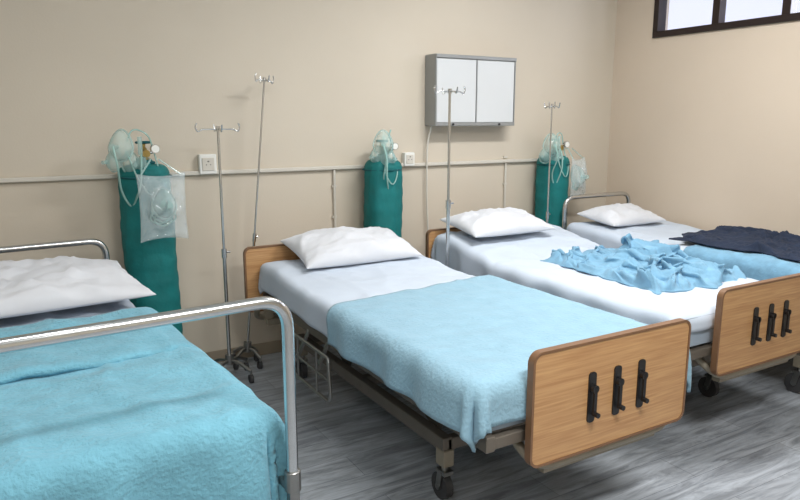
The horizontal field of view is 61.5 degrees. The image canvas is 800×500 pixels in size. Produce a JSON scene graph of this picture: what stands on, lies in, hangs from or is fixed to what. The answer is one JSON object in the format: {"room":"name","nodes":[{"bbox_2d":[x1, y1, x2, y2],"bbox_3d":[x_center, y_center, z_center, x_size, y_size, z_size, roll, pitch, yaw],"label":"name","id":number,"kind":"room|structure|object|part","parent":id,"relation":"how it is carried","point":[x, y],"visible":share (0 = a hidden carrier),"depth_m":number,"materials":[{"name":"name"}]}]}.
{"room":"hospital room","nodes":[
{"label":"hospital room","id":0,"kind":"room"},
{"bbox_2d":[0,0,616,351],"bbox_3d":[-1.217,-0.756,3.939,7.060,2.950,0.150,-6,13,-30],"label":"wall","id":1,"kind":"structure","parent":0,"point":[77,76],"depth_m":4.11,"materials":[{"name":"paint"}]},
{"bbox_2d":[197,154,216,173],"bbox_3d":[-1.123,-0.501,3.927,0.100,0.115,0.048,-6,13,-30],"label":"wall socket","id":2,"kind":"object","parent":1,"relation":"attached to","point":[207,164],"visible":1,"depth_m":3.91,"materials":[{"name":"white plastic"}]},
{"bbox_3d":[-1.113,-0.498,3.910,0.070,0.075,0.006,-6,13,-30],"label":"plate","id":3,"kind":"part","parent":2,"relation":"part of","materials":[{"name":"plastic"}]},
{"bbox_2d":[205,337,323,362],"bbox_3d":[-1.176,0.667,4.142,6.760,0.080,0.012,-6,13,-30],"label":"baseboard","id":4,"kind":"structure","parent":1,"relation":"attached to","point":[270,347],"depth_m":4.30,"materials":[{"name":"paint"}]},
{"bbox_2d":[0,158,537,182],"bbox_3d":[-1.491,-0.413,3.736,6.020,0.025,0.028,-6,13,-30],"label":"trim","id":5,"kind":"structure","parent":1,"relation":"attached to","point":[313,168],"depth_m":4.07,"materials":[{"name":"plastic"}]},
{"bbox_2d":[331,170,336,227],"bbox_3d":[-0.427,-0.218,4.413,0.032,0.615,0.021,-6,13,-30],"label":"conduit","id":6,"kind":"object","parent":1,"relation":"attached to","point":[334,185],"visible":0.66,"depth_m":4.38,"materials":[{"name":"plastic"}]},
{"bbox_2d":[402,152,414,165],"bbox_3d":[0.058,-0.622,4.609,0.080,0.092,0.048,-6,13,-30],"label":"wall socket","id":7,"kind":"object","parent":1,"relation":"attached to","point":[407,157],"visible":1,"depth_m":4.59,"materials":[{"name":"white plastic"}]},
{"bbox_3d":[0.068,-0.619,4.593,0.056,0.060,0.006,-6,13,-30],"label":"plate","id":8,"kind":"part","parent":7,"relation":"part of","materials":[{"name":"plastic"}]},
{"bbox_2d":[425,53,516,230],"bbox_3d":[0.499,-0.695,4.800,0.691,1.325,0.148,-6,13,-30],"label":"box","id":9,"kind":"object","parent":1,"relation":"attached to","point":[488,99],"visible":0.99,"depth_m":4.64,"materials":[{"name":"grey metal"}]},
{"bbox_3d":[0.497,-1.114,4.728,0.684,0.475,0.130,-6,13,-30],"label":"casing","id":10,"kind":"part","parent":9,"relation":"part of","materials":[{"name":"grey metal"}]},
{"bbox_2d":[502,156,507,207],"bbox_3d":[0.793,-0.452,5.097,0.032,0.515,0.021,-6,13,-30],"label":"conduit","id":11,"kind":"object","parent":1,"relation":"attached to","point":[505,164],"visible":0.66,"depth_m":5.08,"materials":[{"name":"plastic"}]},
{"bbox_2d":[219,343,799,499],"bbox_3d":[0.289,1.228,1.709,7.060,0.100,6.100,-6,13,-30],"label":"floor","id":12,"kind":"structure","parent":0,"point":[742,441],"depth_m":3.02,"materials":[{"name":"grey wood"}]},
{"bbox_2d":[112,129,182,334],"bbox_3d":[-1.349,0.062,3.696,0.406,1.437,0.379,-1,11,-5],"label":"cylinder","id":13,"kind":"object","parent":12,"relation":"on","point":[147,222],"visible":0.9,"depth_m":3.60,"materials":[{"name":"metal"}]},
{"bbox_2d":[0,238,300,499],"bbox_3d":[-1.337,0.514,2.409,1.120,1.035,2.161,-8,13,-35],"label":"bed","id":14,"kind":"object","parent":12,"relation":"on","point":[102,397],"visible":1,"depth_m":1.84,"materials":[{"name":"fabric"}]},
{"bbox_3d":[-1.947,0.179,3.223,1.062,0.386,0.033,-8,13,-35],"label":"head rail","id":15,"kind":"part","parent":14,"relation":"part of","materials":[{"name":"silver metal"}]},
{"bbox_2d":[0,256,155,318],"bbox_3d":[-1.600,0.140,2.880,0.900,0.166,0.659,-8,13,-35],"label":"pillow","id":16,"kind":"object","parent":14,"relation":"on","point":[27,286],"depth_m":2.79,"materials":[{"name":"fabric"}]},
{"bbox_2d":[0,342,286,499],"bbox_3d":[-1.047,0.651,2.023,1.120,0.527,1.135,-8,13,-35],"label":"blanket","id":17,"kind":"object","parent":14,"relation":"on","point":[79,420],"depth_m":1.80,"materials":[{"name":"blue fabric"}]},
{"bbox_3d":[-0.716,0.431,1.520,1.062,0.536,0.033,-8,13,-35],"label":"foot rail","id":18,"kind":"part","parent":14,"relation":"part of","materials":[{"name":"silver metal"}]},
{"bbox_2d":[194,123,253,382],"bbox_3d":[-0.988,0.030,3.784,0.246,1.464,0.265,-4,12,-19],"label":"stand","id":19,"kind":"object","parent":12,"relation":"on","point":[229,359],"visible":0.85,"depth_m":3.80,"materials":[{"name":"silver metal"}]},
{"bbox_2d":[233,73,273,369],"bbox_3d":[-0.874,-0.149,3.999,0.330,1.754,0.205,-5,12,-24],"label":"stand","id":20,"kind":"object","parent":12,"relation":"on","point":[246,347],"visible":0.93,"depth_m":4.02,"materials":[{"name":"silver metal"}]},
{"bbox_2d":[362,129,402,237],"bbox_3d":[-0.117,-0.079,4.466,0.276,1.422,0.290,7,13,34],"label":"cylinder","id":21,"kind":"object","parent":12,"relation":"on","point":[383,177],"visible":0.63,"depth_m":4.32,"materials":[{"name":"metal"}]},
{"bbox_2d":[434,85,465,266],"bbox_3d":[0.295,-0.148,4.139,0.313,1.679,0.337,-4,12,-20],"label":"stand","id":22,"kind":"object","parent":12,"relation":"on","point":[448,201],"visible":0.61,"depth_m":4.08,"materials":[{"name":"silver metal"}]},
{"bbox_2d":[243,226,691,499],"bbox_3d":[0.144,0.441,3.241,1.114,0.863,2.245,-6,13,-30],"label":"hospital bed","id":23,"kind":"object","parent":12,"relation":"on","point":[497,362],"visible":0.99,"depth_m":2.56,"materials":[{"name":"fabric"}]},
{"bbox_3d":[-0.458,0.128,4.120,1.000,0.377,0.022,-6,13,-30],"label":"headboard","id":24,"kind":"part","parent":23,"relation":"part of","materials":[{"name":"brown wood"}]},
{"bbox_3d":[-0.418,0.523,3.264,0.088,0.271,0.554,-6,13,-30],"label":"rail","id":25,"kind":"part","parent":23,"relation":"part of","materials":[{"name":"metal"}]},
{"bbox_2d":[280,226,421,268],"bbox_3d":[-0.284,-0.037,3.927,0.730,0.185,0.400,-6,13,-30],"label":"pillow","id":26,"kind":"object","parent":23,"relation":"on","point":[342,247],"depth_m":3.82,"materials":[{"name":"fabric"}]},
{"bbox_3d":[0.134,0.405,3.246,0.916,0.053,2.110,-6,13,-30],"label":"frame","id":27,"kind":"part","parent":23,"relation":"part of","materials":[{"name":"paint"}]},
{"bbox_3d":[0.067,0.606,3.402,0.652,0.060,1.505,-6,13,-30],"label":"frame","id":28,"kind":"part","parent":23,"relation":"part of","materials":[{"name":"paint"}]},
{"bbox_3d":[0.132,0.291,3.229,0.950,0.160,2.080,-6,13,-30],"label":"mattress","id":29,"kind":"part","parent":23,"relation":"part of","materials":[{"name":"fabric"}]},
{"bbox_2d":[326,275,691,452],"bbox_3d":[0.372,0.388,2.841,1.092,0.246,1.260,-6,13,-30],"label":"folded blanket","id":30,"kind":"object","parent":23,"relation":"on","point":[459,351],"depth_m":2.43,"materials":[{"name":"blue fabric"}]},
{"bbox_3d":[0.742,0.482,2.343,0.755,0.389,0.022,-6,13,-30],"label":"footboard","id":31,"kind":"part","parent":23,"relation":"part of","materials":[{"name":"brown wood"}]},
{"bbox_2d":[544,102,560,222],"bbox_3d":[1.083,-0.267,4.941,0.136,1.608,0.168,-6,13,-30],"label":"stand","id":32,"kind":"object","parent":12,"relation":"on","point":[549,106],"visible":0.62,"depth_m":4.86,"materials":[{"name":"silver metal"}]},
{"bbox_2d":[535,132,579,228],"bbox_3d":[1.209,-0.207,5.210,0.450,1.390,0.326,-6,13,-30],"label":"cylinder","id":33,"kind":"object","parent":12,"relation":"on","point":[559,164],"visible":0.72,"depth_m":5.07,"materials":[{"name":"metal"}]},
{"bbox_2d":[425,207,799,396],"bbox_3d":[1.131,0.290,3.919,1.044,0.902,2.033,-6,13,-30],"label":"hospital bed","id":34,"kind":"object","parent":12,"relation":"on","point":[748,325],"visible":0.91,"depth_m":3.42,"materials":[{"name":"fabric"}]},
{"bbox_3d":[0.595,0.011,4.726,0.960,0.377,0.022,-6,13,-30],"label":"headboard","id":35,"kind":"part","parent":34,"relation":"part of","materials":[{"name":"brown wood"}]},
{"bbox_2d":[439,207,555,237],"bbox_3d":[0.644,-0.193,4.439,0.660,0.150,0.396,-6,13,-30],"label":"pillow","id":36,"kind":"object","parent":34,"relation":"on","point":[508,221],"depth_m":4.33,"materials":[{"name":"fabric"}]},
{"bbox_2d":[540,233,746,294],"bbox_3d":[1.353,0.025,3.750,0.776,0.174,0.979,-6,13,-30],"label":"blanket","id":37,"kind":"object","parent":34,"relation":"on","point":[653,267],"depth_m":3.55,"materials":[{"name":"blue fabric"}]},
{"bbox_3d":[1.125,0.124,3.908,0.930,0.220,1.880,-6,13,-30],"label":"mattress","id":38,"kind":"part","parent":34,"relation":"part of","materials":[{"name":"white fabric"}]},
{"bbox_3d":[1.127,0.268,3.931,0.896,0.053,1.910,-6,13,-30],"label":"frame","id":39,"kind":"part","parent":34,"relation":"part of","materials":[{"name":"paint"}]},
{"bbox_3d":[1.086,0.482,4.045,0.639,0.060,1.405,-6,13,-30],"label":"frame","id":40,"kind":"part","parent":34,"relation":"part of","materials":[{"name":"paint"}]},
{"bbox_3d":[1.704,0.331,3.125,0.740,0.389,0.022,-6,13,-30],"label":"footboard","id":41,"kind":"part","parent":34,"relation":"part of","materials":[{"name":"brown wood"}]},
{"bbox_2d":[562,191,799,392],"bbox_3d":[2.027,0.159,4.351,0.856,0.995,2.101,-6,13,-30],"label":"bed","id":42,"kind":"object","parent":12,"relation":"on","point":[760,254],"visible":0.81,"depth_m":4.17,"materials":[{"name":"fabric"}]},
{"bbox_3d":[1.516,-0.223,5.185,0.712,0.431,0.033,-6,13,-30],"label":"head rail","id":43,"kind":"part","parent":42,"relation":"part of","materials":[{"name":"silver metal"}]},
{"bbox_2d":[577,203,665,226],"bbox_3d":[1.615,-0.267,4.904,0.540,0.146,0.357,-6,13,-30],"label":"pillow","id":44,"kind":"object","parent":42,"relation":"on","point":[626,214],"depth_m":4.81,"materials":[{"name":"fabric"}]},
{"bbox_2d":[669,225,799,261],"bbox_3d":[2.204,-0.078,4.073,0.733,0.083,0.934,-6,13,-30],"label":"blanket","id":45,"kind":"object","parent":42,"relation":"on","point":[762,243],"depth_m":4.01,"materials":[{"name":"fabric"}]},
{"bbox_2d":[683,244,799,280],"bbox_3d":[2.294,0.185,3.893,0.856,0.378,0.950,-6,13,-30],"label":"blanket","id":46,"kind":"object","parent":42,"relation":"on","point":[757,263],"depth_m":3.74,"materials":[{"name":"blue fabric"}]},
{"bbox_2d":[606,0,799,235],"bbox_3d":[3.269,-0.601,3.136,0.150,2.950,5.800,-6,13,-30],"label":"wall","id":47,"kind":"structure","parent":0,"point":[705,126],"depth_m":4.80,"materials":[{"name":"paint"}]},
{"bbox_2d":[652,0,799,37],"bbox_3d":[2.588,-1.685,4.008,0.090,0.570,2.520,-6,13,-30],"label":"frame","id":48,"kind":"object","parent":47,"relation":"attached to","point":[789,7],"visible":0.96,"depth_m":4.64,"materials":[{"name":"metal"}]}
]}

